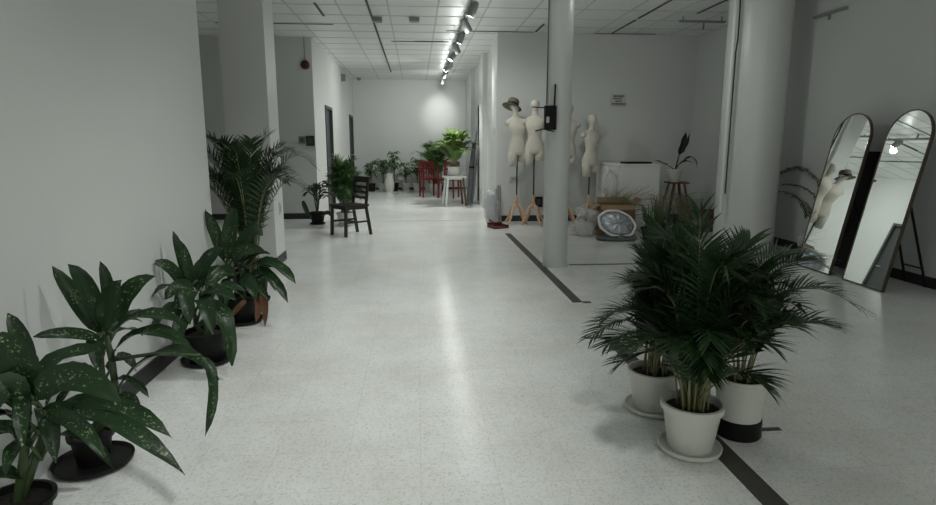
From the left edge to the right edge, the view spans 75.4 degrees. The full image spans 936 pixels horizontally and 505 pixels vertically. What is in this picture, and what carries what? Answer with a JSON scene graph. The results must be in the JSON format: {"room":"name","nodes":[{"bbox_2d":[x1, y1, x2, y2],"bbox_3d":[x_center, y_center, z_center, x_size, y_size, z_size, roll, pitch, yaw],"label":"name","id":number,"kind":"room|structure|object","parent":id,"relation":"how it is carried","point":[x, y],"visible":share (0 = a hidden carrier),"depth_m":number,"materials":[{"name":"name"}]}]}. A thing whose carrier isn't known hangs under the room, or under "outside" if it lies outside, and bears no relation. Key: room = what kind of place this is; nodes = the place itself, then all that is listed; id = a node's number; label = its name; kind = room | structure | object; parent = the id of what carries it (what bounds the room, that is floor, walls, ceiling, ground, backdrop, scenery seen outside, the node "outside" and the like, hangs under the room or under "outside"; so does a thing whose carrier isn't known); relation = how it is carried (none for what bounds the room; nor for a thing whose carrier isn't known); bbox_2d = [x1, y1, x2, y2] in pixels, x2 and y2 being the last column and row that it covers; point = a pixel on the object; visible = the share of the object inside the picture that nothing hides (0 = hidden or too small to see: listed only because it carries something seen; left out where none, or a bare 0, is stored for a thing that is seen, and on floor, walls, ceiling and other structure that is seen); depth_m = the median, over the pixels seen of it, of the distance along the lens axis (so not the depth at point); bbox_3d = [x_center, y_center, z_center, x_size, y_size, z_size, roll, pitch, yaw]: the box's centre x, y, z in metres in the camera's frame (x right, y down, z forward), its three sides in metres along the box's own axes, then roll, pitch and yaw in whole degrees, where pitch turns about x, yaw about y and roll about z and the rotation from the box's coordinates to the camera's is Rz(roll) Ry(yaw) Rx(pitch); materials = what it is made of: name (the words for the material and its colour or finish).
{"room":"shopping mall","nodes":[
{"label":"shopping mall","id":0,"kind":"room"},
{"bbox_2d":[0,0,217,487],"bbox_3d":[-1.567,-0.203,-0.141,0.140,3.050,9.060,-1,10,-5],"label":"wall","id":1,"kind":"structure","parent":0,"point":[103,145],"depth_m":2.83,"materials":[{"name":"paint"}]},
{"bbox_2d":[120,319,203,394],"bbox_3d":[-1.805,0.589,3.780,0.012,0.100,1.610,-1,10,-5],"label":"baseboard","id":2,"kind":"structure","parent":1,"relation":"attached to","point":[158,364],"depth_m":3.36,"materials":[{"name":"black"}]},
{"bbox_2d":[198,35,319,213],"bbox_3d":[-4.359,-2.080,10.274,3.480,3.050,0.120,-1,10,-5],"label":"wall","id":3,"kind":"structure","parent":0,"point":[295,85],"depth_m":10.23,"materials":[{"name":"paint"}]},
{"bbox_2d":[212,213,310,219],"bbox_3d":[-4.353,-0.616,10.471,3.480,0.100,0.012,-1,10,-5],"label":"baseboard","id":4,"kind":"structure","parent":3,"relation":"attached to","point":[286,215],"depth_m":10.57,"materials":[{"name":"black"}]},
{"bbox_2d":[300,37,309,69],"bbox_3d":[-2.731,-3.328,10.089,0.156,0.528,0.075,-1,10,-5],"label":"bell","id":5,"kind":"object","parent":3,"relation":"attached to","point":[304,64],"visible":1,"depth_m":10.09,"materials":[{"name":"red metal"}]},
{"bbox_2d":[306,136,314,145],"bbox_3d":[-2.698,-1.913,10.364,0.140,0.170,0.052,-1,10,-5],"label":"wall switch","id":6,"kind":"object","parent":3,"relation":"attached to","point":[310,140],"visible":1,"depth_m":10.34,"materials":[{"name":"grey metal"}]},
{"bbox_2d":[312,39,354,210],"bbox_3d":[-2.969,-2.701,13.723,0.120,3.050,6.630,-1,10,-5],"label":"wall","id":7,"kind":"structure","parent":0,"point":[329,90],"depth_m":12.22,"materials":[{"name":"paint"}]},
{"bbox_2d":[325,105,335,210],"bbox_3d":[-2.810,-1.892,12.139,0.150,2.020,0.950,-1,10,-5],"label":"door","id":8,"kind":"structure","parent":7,"relation":"in","point":[328,110],"depth_m":12.35,"materials":[{"name":"grey"}]},
{"bbox_2d":[349,114,354,167],"bbox_3d":[-3.164,-2.644,16.256,0.150,2.040,0.850,-1,10,-5],"label":"door","id":9,"kind":"structure","parent":7,"relation":"in","point":[351,131],"depth_m":16.50,"materials":[{"name":"grey"}]},
{"bbox_2d":[353,79,465,187],"bbox_3d":[-1.630,-3.322,17.168,3.380,3.050,0.120,-1,10,-5],"label":"wall","id":10,"kind":"structure","parent":0,"point":[393,115],"depth_m":17.03,"materials":[{"name":"paint"}]},
{"bbox_2d":[359,187,465,189],"bbox_3d":[-1.624,-1.839,17.368,3.140,0.060,0.012,-1,10,-5],"label":"baseboard","id":11,"kind":"structure","parent":10,"relation":"attached to","point":[399,188],"depth_m":17.36,"materials":[{"name":"black"}]},
{"bbox_2d":[196,0,728,79],"bbox_3d":[-0.757,-2.912,6.039,9.980,0.110,22.240,-1,10,-5],"label":"ceiling","id":12,"kind":"structure","parent":0,"point":[351,53],"depth_m":9.04,"materials":[{"name":"tile"}]},
{"bbox_2d":[441,0,474,77],"bbox_3d":[0.107,-2.920,6.621,0.035,0.100,19.200,-1,10,-5],"label":"ceiling track","id":13,"kind":"object","parent":12,"relation":"attached to","point":[466,16],"visible":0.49,"depth_m":8.86,"materials":[{"name":"grey metal"}]},
{"bbox_2d":[452,42,460,53],"bbox_3d":[-0.193,-3.435,10.174,0.110,0.202,0.170,8,13,36],"label":"track spotlight","id":14,"kind":"object","parent":13,"relation":"attached to","point":[456,48],"visible":0.96,"depth_m":10.14,"materials":[{"name":"grey metal"}]},
{"bbox_2d":[455,31,464,44],"bbox_3d":[-0.114,-3.261,9.192,0.152,0.203,0.120,-1,10,-5],"label":"track spotlight","id":15,"kind":"object","parent":13,"relation":"attached to","point":[461,35],"visible":0.95,"depth_m":9.15,"materials":[{"name":"grey metal"}]},
{"bbox_2d":[460,18,471,32],"bbox_3d":[-0.025,-3.082,8.215,0.106,0.197,0.191,8,13,36],"label":"track spotlight","id":16,"kind":"object","parent":13,"relation":"attached to","point":[466,26],"visible":0.99,"depth_m":8.17,"materials":[{"name":"grey metal"}]},
{"bbox_2d":[466,0,478,17],"bbox_3d":[0.054,-2.907,7.232,0.159,0.203,0.123,-1,10,-5],"label":"track spotlight","id":17,"kind":"object","parent":13,"relation":"attached to","point":[473,7],"visible":0.94,"depth_m":7.20,"materials":[{"name":"grey metal"}]},
{"bbox_2d":[196,0,728,79],"bbox_3d":[-0.817,-2.865,6.042,9.860,0.007,22.000,-1,10,-5],"label":"grid","id":18,"kind":"object","parent":12,"relation":"attached to","point":[283,1],"visible":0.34,"depth_m":9.09,"materials":[{"name":"silver metal"}]},
{"bbox_2d":[679,16,725,29],"bbox_3d":[3.281,-3.218,8.472,0.660,0.190,0.030,-1,10,-5],"label":"rail","id":19,"kind":"object","parent":12,"relation":"hanging from","point":[682,20],"visible":1,"depth_m":8.46,"materials":[{"name":"grey metal"}]},
{"bbox_2d":[719,0,738,210],"bbox_3d":[3.071,-1.766,7.125,0.051,2.550,0.048,-1,10,-5],"label":"conduit pipe","id":20,"kind":"object","parent":12,"relation":"hanging from","point":[736,2],"visible":1,"depth_m":7.11,"materials":[{"name":"white metal"}]},
{"bbox_2d":[724,0,740,193],"bbox_3d":[3.126,-1.869,7.131,0.028,2.350,0.018,-1,10,-5],"label":"cable","id":21,"kind":"object","parent":12,"relation":"hanging from","point":[740,0],"visible":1,"depth_m":7.12,"materials":[{"name":"grey plastic"}]},
{"bbox_2d":[466,47,491,198],"bbox_3d":[0.306,-2.692,13.675,0.120,3.050,7.280,-1,10,-5],"label":"wall","id":22,"kind":"structure","parent":0,"point":[489,54],"depth_m":11.98,"materials":[{"name":"paint"}]},
{"bbox_2d":[468,69,474,175],"bbox_3d":[0.085,-2.936,15.029,0.090,3.050,0.700,-1,10,-5],"label":"trim","id":23,"kind":"structure","parent":22,"relation":"attached to","point":[471,74],"depth_m":14.66,"materials":[{"name":"paint"}]},
{"bbox_2d":[477,105,478,200],"bbox_3d":[0.320,-2.185,13.426,0.150,2.140,0.850,-1,10,-5],"label":"door","id":24,"kind":"structure","parent":22,"relation":"in","point":[478,105],"depth_m":13.83,"materials":[{"name":"grey"}]},
{"bbox_2d":[479,53,486,207],"bbox_3d":[0.306,-2.473,12.455,0.090,3.050,0.650,-1,10,-5],"label":"trim","id":25,"kind":"structure","parent":22,"relation":"attached to","point":[483,58],"depth_m":12.24,"materials":[{"name":"paint"}]},
{"bbox_2d":[491,33,502,220],"bbox_3d":[0.491,-2.084,10.297,0.090,3.050,0.650,-1,10,-5],"label":"trim","id":26,"kind":"structure","parent":22,"relation":"attached to","point":[497,45],"depth_m":10.04,"materials":[{"name":"paint"}]},
{"bbox_2d":[39,189,935,504],"bbox_3d":[-0.757,0.182,6.596,9.980,0.102,22.240,-1,10,-5],"label":"floor","id":27,"kind":"structure","parent":0,"point":[419,359],"depth_m":3.18,"materials":[{"name":"tile"}]},
{"bbox_2d":[0,313,184,504],"bbox_3d":[-1.266,0.585,2.005,0.732,0.738,0.412,-1,10,-5],"label":"potted dieffenbachia","id":28,"kind":"object","parent":27,"relation":"on","point":[25,380],"visible":1,"depth_m":1.91,"materials":[{"name":"green plant"}]},
{"bbox_2d":[0,479,57,504],"bbox_3d":[-1.477,0.874,1.988,0.229,0.150,0.229,-1,10,-5],"label":"pot","id":29,"kind":"object","parent":28,"relation":"on","point":[41,491],"depth_m":2.01,"materials":[{"name":"plastic"}]},
{"bbox_2d":[33,261,218,480],"bbox_3d":[-1.305,0.480,2.254,0.442,0.855,0.862,-10,14,-43],"label":"potted dieffenbachia","id":30,"kind":"object","parent":27,"relation":"on","point":[103,312],"visible":0.77,"depth_m":2.36,"materials":[{"name":"green plant"}]},
{"bbox_2d":[65,424,114,468],"bbox_3d":[-1.539,0.796,2.479,0.175,0.130,0.175,-1,10,-5],"label":"pot","id":31,"kind":"object","parent":30,"relation":"on","point":[84,457],"depth_m":2.44,"materials":[{"name":"plastic"}]},
{"bbox_2d":[152,231,245,367],"bbox_3d":[-1.548,0.274,3.555,0.473,0.799,0.550,-1,10,-5],"label":"potted dieffenbachia","id":32,"kind":"object","parent":27,"relation":"on","point":[217,342],"visible":0.93,"depth_m":3.48,"materials":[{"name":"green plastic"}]},
{"bbox_2d":[184,324,225,364],"bbox_3d":[-1.581,0.559,3.656,0.269,0.180,0.269,-1,10,-5],"label":"pot","id":33,"kind":"object","parent":32,"relation":"on","point":[202,340],"depth_m":3.59,"materials":[{"name":"plastic"}]},
{"bbox_2d":[202,208,295,325],"bbox_3d":[-1.530,0.110,4.322,0.640,0.852,0.505,-1,10,-5],"label":"potted dieffenbachia","id":34,"kind":"object","parent":27,"relation":"on","point":[247,312],"visible":0.88,"depth_m":4.31,"materials":[{"name":"green plant"}]},
{"bbox_2d":[227,292,254,322],"bbox_3d":[-1.671,0.412,4.468,0.259,0.180,0.259,-1,10,-5],"label":"pot","id":35,"kind":"object","parent":34,"relation":"on","point":[246,314],"depth_m":4.39,"materials":[{"name":"plastic"}]},
{"bbox_2d":[216,0,286,267],"bbox_3d":[-2.280,-1.383,6.407,0.456,3.050,0.456,-1,10,-5],"label":"column","id":36,"kind":"structure","parent":27,"relation":"on","point":[245,27],"depth_m":6.15,"materials":[{"name":"paint"}]},
{"bbox_2d":[206,130,319,299],"bbox_3d":[-1.790,-0.300,4.909,1.101,1.449,1.008,2,10,10],"label":"areca palm","id":37,"kind":"object","parent":27,"relation":"on","point":[241,183],"visible":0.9,"depth_m":4.77,"materials":[{"name":"green plant"}]},
{"bbox_2d":[235,266,269,292],"bbox_3d":[-1.801,0.268,5.043,0.299,0.260,0.299,-1,10,-5],"label":"pot","id":38,"kind":"object","parent":37,"relation":"on","point":[237,280],"depth_m":4.97,"materials":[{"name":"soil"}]},
{"bbox_2d":[302,180,332,224],"bbox_3d":[-2.447,-0.812,9.820,0.530,0.716,0.541,-1,10,-5],"label":"rubber plant","id":39,"kind":"object","parent":27,"relation":"on","point":[317,217],"visible":0.94,"depth_m":9.79,"materials":[{"name":"green plant"}]},
{"bbox_2d":[322,153,365,225],"bbox_3d":[-1.992,-1.019,9.697,0.848,1.167,0.850,-1,10,-5],"label":"areca palm","id":40,"kind":"object","parent":27,"relation":"on","point":[342,175],"visible":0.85,"depth_m":9.56,"materials":[{"name":"green plant"}]},
{"bbox_2d":[336,211,352,223],"bbox_3d":[-1.976,-0.554,9.775,0.299,0.200,0.299,-1,10,-5],"label":"pot","id":41,"kind":"object","parent":40,"relation":"on","point":[340,215],"depth_m":9.68,"materials":[{"name":"ceramic"}]},
{"bbox_2d":[329,176,371,237],"bbox_3d":[-1.687,-0.669,8.705,0.461,0.836,0.420,-9,14,-42],"label":"dining chair","id":42,"kind":"object","parent":27,"relation":"on","point":[353,205],"visible":1,"depth_m":8.70,"materials":[{"name":"brown wood"}]},
{"bbox_2d":[363,160,379,191],"bbox_3d":[-2.655,-2.108,16.628,0.461,0.852,0.373,-1,10,-5],"label":"potted plant","id":43,"kind":"object","parent":27,"relation":"on","point":[370,171],"visible":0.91,"depth_m":16.58,"materials":[{"name":"green plant"}]},
{"bbox_2d":[374,159,390,190],"bbox_3d":[-2.354,-2.154,16.767,0.480,0.893,0.369,-1,10,-5],"label":"potted plant","id":44,"kind":"object","parent":27,"relation":"on","point":[384,162],"visible":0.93,"depth_m":16.70,"materials":[{"name":"green plant"}]},
{"bbox_2d":[385,173,393,191],"bbox_3d":[-2.127,-1.889,16.404,0.260,0.500,0.260,-1,10,-5],"label":"vase","id":45,"kind":"object","parent":27,"relation":"on","point":[389,182],"visible":1,"depth_m":16.32,"materials":[{"name":"ceramic"}]},
{"bbox_2d":[387,151,402,190],"bbox_3d":[-2.055,-2.256,16.759,0.387,1.097,0.434,3,11,18],"label":"potted plant","id":46,"kind":"object","parent":27,"relation":"on","point":[392,161],"visible":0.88,"depth_m":16.72,"materials":[{"name":"green plant"}]},
{"bbox_2d":[396,162,413,190],"bbox_3d":[-1.756,-2.117,16.851,0.503,0.791,0.366,-1,10,-5],"label":"potted plant","id":47,"kind":"object","parent":27,"relation":"on","point":[405,186],"visible":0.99,"depth_m":16.82,"materials":[{"name":"green plant"}]},
{"bbox_2d":[408,157,425,190],"bbox_3d":[-1.417,-2.184,16.825,0.500,0.932,0.385,4,11,20],"label":"potted plant","id":48,"kind":"object","parent":27,"relation":"on","point":[415,185],"visible":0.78,"depth_m":16.78,"materials":[{"name":"green plant"}]},
{"bbox_2d":[419,143,429,190],"bbox_3d":[-1.090,-2.371,16.763,0.505,1.323,0.394,-1,10,-5],"label":"potted plant","id":49,"kind":"object","parent":27,"relation":"on","point":[427,187],"visible":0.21,"depth_m":16.76,"materials":[{"name":"green plant"}]},
{"bbox_2d":[418,161,439,196],"bbox_3d":[-0.977,-1.819,14.995,0.440,0.867,0.452,-4,11,-20],"label":"chair","id":50,"kind":"object","parent":27,"relation":"on","point":[422,176],"visible":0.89,"depth_m":15.09,"materials":[{"name":"wood"}]},
{"bbox_2d":[407,141,451,193],"bbox_3d":[-0.954,-2.239,15.806,1.608,1.401,1.277,5,11,24],"label":"areca palm","id":51,"kind":"object","parent":27,"relation":"on","point":[436,156],"visible":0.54,"depth_m":15.69,"materials":[{"name":"green plant"}]},
{"bbox_2d":[429,183,441,192],"bbox_3d":[-0.850,-1.690,15.938,0.359,0.250,0.359,-1,10,-5],"label":"pot","id":52,"kind":"object","parent":51,"relation":"on","point":[430,184],"depth_m":15.83,"materials":[{"name":"ceramic"}]},
{"bbox_2d":[437,161,459,198],"bbox_3d":[-0.463,-1.764,14.691,0.440,0.867,0.452,4,11,20],"label":"chair","id":53,"kind":"object","parent":27,"relation":"on","point":[445,169],"visible":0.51,"depth_m":14.74,"materials":[{"name":"wood"}]},
{"bbox_2d":[442,175,466,205],"bbox_3d":[-0.294,-1.324,12.942,0.480,0.624,0.420,-2,10,-13],"label":"stool","id":54,"kind":"object","parent":27,"relation":"on","point":[460,178],"visible":1,"depth_m":12.80,"materials":[{"name":"white laminate"}]},
{"bbox_2d":[426,127,475,175],"bbox_3d":[-0.341,-2.122,12.712,1.195,1.028,1.181,-2,10,-10],"label":"potted plant","id":55,"kind":"object","parent":54,"relation":"on","point":[452,144],"visible":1,"depth_m":12.67,"materials":[{"name":"green plant"}]},
{"bbox_2d":[447,166,460,175],"bbox_3d":[-0.294,-1.729,12.869,0.309,0.200,0.309,-1,10,-5],"label":"pot","id":56,"kind":"object","parent":54,"relation":"on","point":[452,170],"depth_m":12.77,"materials":[{"name":"ceramic"}]},
{"bbox_2d":[467,130,476,204],"bbox_3d":[0.080,-1.816,12.957,0.250,1.589,0.114,-4,11,-23],"label":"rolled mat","id":57,"kind":"object","parent":27,"relation":"on","point":[472,158],"visible":0.92,"depth_m":12.93,"materials":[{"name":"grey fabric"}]},
{"bbox_2d":[472,146,478,203],"bbox_3d":[0.150,-1.714,13.318,0.160,1.252,0.500,-1,10,-5],"label":"leaning board","id":58,"kind":"object","parent":27,"relation":"on","point":[477,147],"visible":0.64,"depth_m":13.16,"materials":[{"name":"grey wood"}]},
{"bbox_2d":[485,191,495,222],"bbox_3d":[0.378,-0.741,9.838,0.246,0.638,0.227,-1,10,-5],"label":"wrapped bundle","id":59,"kind":"object","parent":27,"relation":"on","point":[490,212],"visible":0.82,"depth_m":9.77,"materials":[{"name":"white plastic"}]},
{"bbox_2d":[494,185,500,221],"bbox_3d":[0.487,-0.799,10.017,0.120,0.624,0.110,-1,10,-5],"label":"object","id":60,"kind":"object","parent":27,"relation":"on","point":[499,186],"visible":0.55,"depth_m":10.00,"materials":[{"name":"grey"}]},
{"bbox_2d":[487,219,508,228],"bbox_3d":[0.432,-0.454,9.546,0.262,0.099,0.422,-5,11,-24],"label":"dustpan","id":61,"kind":"object","parent":27,"relation":"on","point":[495,225],"visible":1,"depth_m":9.51,"materials":[{"name":"red plastic"}]},
{"bbox_2d":[505,105,527,224],"bbox_3d":[0.793,-1.435,9.742,0.414,1.950,0.344,-1,10,-4],"label":"mannequin","id":62,"kind":"object","parent":27,"relation":"on","point":[516,150],"visible":0.85,"depth_m":9.60},
{"bbox_2d":[502,97,521,111],"bbox_3d":[0.690,-2.330,9.518,0.287,0.222,0.318,-9,13,-40],"label":"straw hat","id":63,"kind":"object","parent":62,"relation":"on","point":[514,101],"visible":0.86,"depth_m":9.46,"materials":[{"name":"beige wicker"}]},
{"bbox_2d":[521,99,543,225],"bbox_3d":[1.058,-1.431,9.662,0.414,1.970,0.344,3,11,17],"label":"mannequin","id":64,"kind":"object","parent":27,"relation":"on","point":[534,147],"visible":0.95,"depth_m":9.52},
{"bbox_2d":[505,233,581,302],"bbox_3d":[0.747,0.068,6.949,0.085,0.002,3.920,-1,10,-5],"label":"floor strip","id":65,"kind":"object","parent":27,"relation":"on","point":[547,272],"visible":1,"depth_m":6.19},
{"bbox_2d":[542,0,574,267],"bbox_3d":[0.937,-1.360,6.280,0.260,3.050,0.260,-1,10,-5],"label":"column","id":66,"kind":"structure","parent":27,"relation":"on","point":[561,12],"depth_m":6.21,"materials":[{"name":"paint"}]},
{"bbox_2d":[532,84,556,131],"bbox_3d":[0.763,-1.453,6.088,0.256,0.470,0.054,-1,10,-5],"label":"router","id":67,"kind":"object","parent":66,"relation":"attached to","point":[550,112],"visible":1,"depth_m":6.09,"materials":[{"name":"black plastic"}]},
{"bbox_2d":[546,0,549,104],"bbox_3d":[0.807,-2.183,6.080,0.012,1.360,0.012,-1,10,-5],"label":"cable","id":68,"kind":"object","parent":66,"relation":"attached to","point":[549,0],"visible":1,"depth_m":6.10,"materials":[{"name":"grey plastic"}]},
{"bbox_2d":[568,104,580,223],"bbox_3d":[1.609,-1.438,9.842,0.414,1.920,0.344,0,10,-2],"label":"mannequin","id":69,"kind":"object","parent":27,"relation":"on","point":[574,125],"visible":0.32,"depth_m":9.71},
{"bbox_2d":[576,114,601,224],"bbox_3d":[1.971,-1.343,9.798,0.401,1.750,0.344,-3,11,-14],"label":"mannequin","id":70,"kind":"object","parent":27,"relation":"on","point":[591,137],"visible":0.95,"depth_m":9.66},
{"bbox_2d":[590,197,641,235],"bbox_3d":[2.086,-0.503,8.594,0.664,0.542,0.584,1,10,3],"label":"cardboard box","id":71,"kind":"object","parent":27,"relation":"on","point":[598,205],"visible":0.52,"depth_m":8.44,"materials":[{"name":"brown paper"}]},
{"bbox_2d":[597,182,659,217],"bbox_3d":[2.212,-0.646,8.611,1.012,0.681,0.593,-1,10,-5],"label":"bunch","id":72,"kind":"object","parent":71,"relation":"in","point":[626,202],"visible":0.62,"depth_m":8.55,"materials":[{"name":"plant"}]},
{"bbox_2d":[595,233,637,240],"bbox_3d":[2.038,-0.212,8.276,0.570,0.081,0.329,-1,10,-5],"label":"pile","id":73,"kind":"object","parent":27,"relation":"on","point":[605,236],"visible":0.74,"depth_m":8.15,"materials":[{"name":"grey fabric"}]},
{"bbox_2d":[597,210,636,237],"bbox_3d":[2.024,-0.391,8.220,0.551,0.376,0.202,-2,10,-12],"label":"bundle","id":74,"kind":"object","parent":73,"relation":"on","point":[612,224],"visible":1,"depth_m":8.17,"materials":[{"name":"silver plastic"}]},
{"bbox_2d":[595,162,661,229],"bbox_3d":[2.512,-0.931,9.652,0.634,0.990,1.234,-1,10,-5],"label":"base cabinet","id":75,"kind":"object","parent":27,"relation":"on","point":[618,174],"visible":0.46,"depth_m":9.04,"materials":[{"name":"white"}]},
{"bbox_2d":[620,161,651,163],"bbox_3d":[2.556,-1.366,9.197,0.400,0.026,0.251,-2,10,-9],"label":"case","id":76,"kind":"object","parent":75,"relation":"on","point":[636,162],"visible":1,"depth_m":9.10,"materials":[{"name":"black plastic"}]},
{"bbox_2d":[578,198,710,417],"bbox_3d":[0.863,0.263,2.931,0.770,1.043,0.503,-1,10,-5],"label":"areca palm","id":77,"kind":"object","parent":27,"relation":"on","point":[650,380],"visible":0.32,"depth_m":2.90,"materials":[{"name":"green plant"}]},
{"bbox_2d":[627,359,677,413],"bbox_3d":[0.915,0.668,2.993,0.255,0.200,0.255,-1,10,-5],"label":"pot","id":78,"kind":"object","parent":77,"relation":"on","point":[648,383],"depth_m":2.93,"materials":[{"name":"ceramic"}]},
{"bbox_2d":[626,202,676,240],"bbox_3d":[2.463,-0.415,8.208,0.773,0.505,0.679,7,12,34],"label":"potted grass","id":79,"kind":"object","parent":27,"relation":"on","point":[644,215],"depth_m":8.17,"materials":[{"name":"green plant"}]},
{"bbox_2d":[640,226,655,240],"bbox_3d":[2.473,-0.252,8.223,0.259,0.180,0.259,-1,10,-5],"label":"pot","id":80,"kind":"object","parent":79,"relation":"on","point":[643,228],"depth_m":8.17,"materials":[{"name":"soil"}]},
{"bbox_2d":[632,188,677,226],"bbox_3d":[2.742,-0.581,8.661,0.670,0.672,0.782,6,12,30],"label":"potted grass","id":81,"kind":"object","parent":27,"relation":"on","point":[656,203],"depth_m":8.60,"materials":[{"name":"green plant"}]},
{"bbox_2d":[663,181,690,219],"bbox_3d":[3.317,-0.778,9.679,0.463,0.706,0.405,-1,10,-5],"label":"plant stand","id":82,"kind":"object","parent":27,"relation":"on","point":[684,183],"visible":0.52,"depth_m":9.52,"materials":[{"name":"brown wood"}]},
{"bbox_2d":[656,133,696,181],"bbox_3d":[3.272,-1.500,9.494,0.703,0.780,0.249,-1,10,-5],"label":"potted strelitzia","id":83,"kind":"object","parent":82,"relation":"on","point":[674,174],"visible":1,"depth_m":9.47,"materials":[{"name":"green plant"}]},
{"bbox_2d":[667,169,682,181],"bbox_3d":[3.262,-1.215,9.545,0.249,0.200,0.249,-1,10,-5],"label":"pot","id":84,"kind":"object","parent":83,"relation":"on","point":[674,174],"depth_m":9.47,"materials":[{"name":"ceramic"}]},
{"bbox_2d":[663,191,706,223],"bbox_3d":[3.223,-0.619,9.053,0.717,0.607,0.801,-1,10,-5],"label":"potted grass","id":85,"kind":"object","parent":27,"relation":"on","point":[680,204],"depth_m":8.99,"materials":[{"name":"green plant"}]},
{"bbox_2d":[604,337,788,504],"bbox_3d":[1.081,0.831,2.715,0.095,0.002,2.850,-1,10,-5],"label":"floor strip","id":86,"kind":"object","parent":27,"relation":"on","point":[742,471],"visible":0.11,"depth_m":2.40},
{"bbox_2d":[689,209,713,231],"bbox_3d":[3.597,-0.486,9.144,0.360,0.307,0.314,-3,11,-15],"label":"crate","id":87,"kind":"object","parent":27,"relation":"on","point":[711,216],"visible":0.26,"depth_m":9.01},
{"bbox_2d":[602,193,879,461],"bbox_3d":[1.103,0.307,2.485,1.125,1.115,0.806,1,10,5],"label":"areca palm","id":88,"kind":"object","parent":27,"relation":"on","point":[705,287],"visible":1,"depth_m":2.44,"materials":[{"name":"green plant"}]},
{"bbox_2d":[660,389,725,456],"bbox_3d":[0.955,0.735,2.591,0.263,0.210,0.263,-1,10,-5],"label":"pot","id":89,"kind":"object","parent":88,"relation":"on","point":[692,427],"depth_m":2.52,"materials":[{"name":"ceramic"}]},
{"bbox_2d":[712,0,794,251],"bbox_3d":[3.474,-1.564,7.410,0.710,3.050,0.710,-1,10,-5],"label":"column","id":90,"kind":"structure","parent":27,"relation":"on","point":[763,54],"depth_m":7.12,"materials":[{"name":"paint"}]},
{"bbox_2d":[716,250,817,442],"bbox_3d":[1.224,0.392,2.704,0.606,0.870,0.572,-1,10,-5],"label":"areca palm","id":91,"kind":"object","parent":27,"relation":"on","point":[744,400],"visible":0.27,"depth_m":2.64,"materials":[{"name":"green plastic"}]},
{"bbox_2d":[717,418,762,442],"bbox_3d":[1.228,0.782,2.755,0.203,0.084,0.203,-1,10,-5],"label":"pot","id":92,"kind":"object","parent":91,"relation":"on","point":[730,429],"depth_m":2.67,"materials":[{"name":"black plastic"}]},
{"bbox_2d":[716,367,768,424],"bbox_3d":[1.228,0.646,2.731,0.225,0.191,0.225,-1,10,-5],"label":"pot","id":93,"kind":"object","parent":91,"relation":"on","point":[744,400],"depth_m":2.65,"materials":[{"name":"white ceramic"}]},
{"bbox_2d":[762,427,781,430],"bbox_3d":[1.365,0.817,2.793,0.160,0.002,0.030,-1,10,-5],"label":"floor strip","id":94,"kind":"object","parent":27,"relation":"on","point":[766,428],"visible":0.57,"depth_m":2.79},
{"bbox_2d":[796,113,873,274],"bbox_3d":[3.854,-0.607,6.197,0.537,1.601,0.530,-1,10,-5],"label":"arched floor mirror","id":95,"kind":"object","parent":27,"relation":"on","point":[851,141],"visible":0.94,"depth_m":6.14,"materials":[{"name":"clear glass"}]},
{"bbox_2d":[834,151,880,268],"bbox_3d":[4.035,-0.426,6.246,0.164,1.218,0.780,-1,10,-5],"label":"leaning board","id":96,"kind":"object","parent":27,"relation":"on","point":[872,159],"visible":0.21,"depth_m":6.26,"materials":[{"name":"black plastic"}]},
{"bbox_2d":[842,109,935,292],"bbox_3d":[3.914,-0.481,5.494,0.537,1.601,0.530,-1,10,-3],"label":"arched floor mirror","id":97,"kind":"object","parent":27,"relation":"on","point":[907,144],"visible":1,"depth_m":5.46,"materials":[{"name":"clear glass"}]},
{"bbox_2d":[501,33,697,215],"bbox_3d":[2.173,-2.062,10.176,3.240,3.050,0.120,-1,10,-5],"label":"wall","id":98,"kind":"structure","parent":0,"point":[655,73],"depth_m":10.06,"materials":[{"name":"paint"}]},
{"bbox_2d":[535,197,542,206],"bbox_3d":[1.193,-0.857,10.225,0.130,0.170,0.057,-1,10,-5],"label":"wall socket","id":99,"kind":"object","parent":98,"relation":"attached to","point":[538,200],"visible":0.86,"depth_m":10.20,"materials":[{"name":"black plastic"}]},
{"bbox_2d":[501,214,683,221],"bbox_3d":[2.172,-0.599,10.372,3.226,0.100,0.012,-1,10,-5],"label":"baseboard","id":100,"kind":"structure","parent":98,"relation":"attached to","point":[514,217],"depth_m":10.28,"materials":[{"name":"black"}]},
{"bbox_2d":[610,94,625,105],"bbox_3d":[2.498,-2.532,10.049,0.260,0.190,0.014,-1,10,-5],"label":"wall sign","id":101,"kind":"object","parent":98,"relation":"attached to","point":[616,99],"visible":1,"depth_m":10.04,"materials":[{"name":"white plastic"}]},
{"bbox_2d":[688,0,935,277],"bbox_3d":[4.467,-0.787,3.098,0.120,3.050,14.840,-1,10,-5],"label":"wall","id":102,"kind":"structure","parent":0,"point":[876,59],"depth_m":6.72,"materials":[{"name":"paint"}]},
{"bbox_2d":[687,214,935,289],"bbox_3d":[4.401,0.666,3.353,0.012,0.100,14.600,-1,10,-5],"label":"baseboard","id":103,"kind":"structure","parent":102,"relation":"attached to","point":[914,278],"depth_m":5.79,"materials":[{"name":"black"}]},
{"bbox_2d":[813,6,847,19],"bbox_3d":[4.052,-2.657,6.783,0.030,0.085,0.550,-1,10,-5],"label":"wall bracket","id":104,"kind":"object","parent":102,"relation":"attached to","point":[828,13],"visible":1,"depth_m":6.77,"materials":[{"name":"grey metal"}]},
{"bbox_3d":[3.703,-0.386,8.254,0.320,0.437,0.320,-1,10,-5],"label":"stool","id":105,"kind":"object","parent":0,"visible":0},
{"bbox_2d":[778,166,819,218],"bbox_3d":[3.892,-0.790,7.615,0.332,0.622,1.515,-3,11,-17],"label":"areca palm","id":106,"kind":"object","parent":105,"relation":"on","point":[793,168],"visible":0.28,"depth_m":7.22,"materials":[{"name":"green plant"}]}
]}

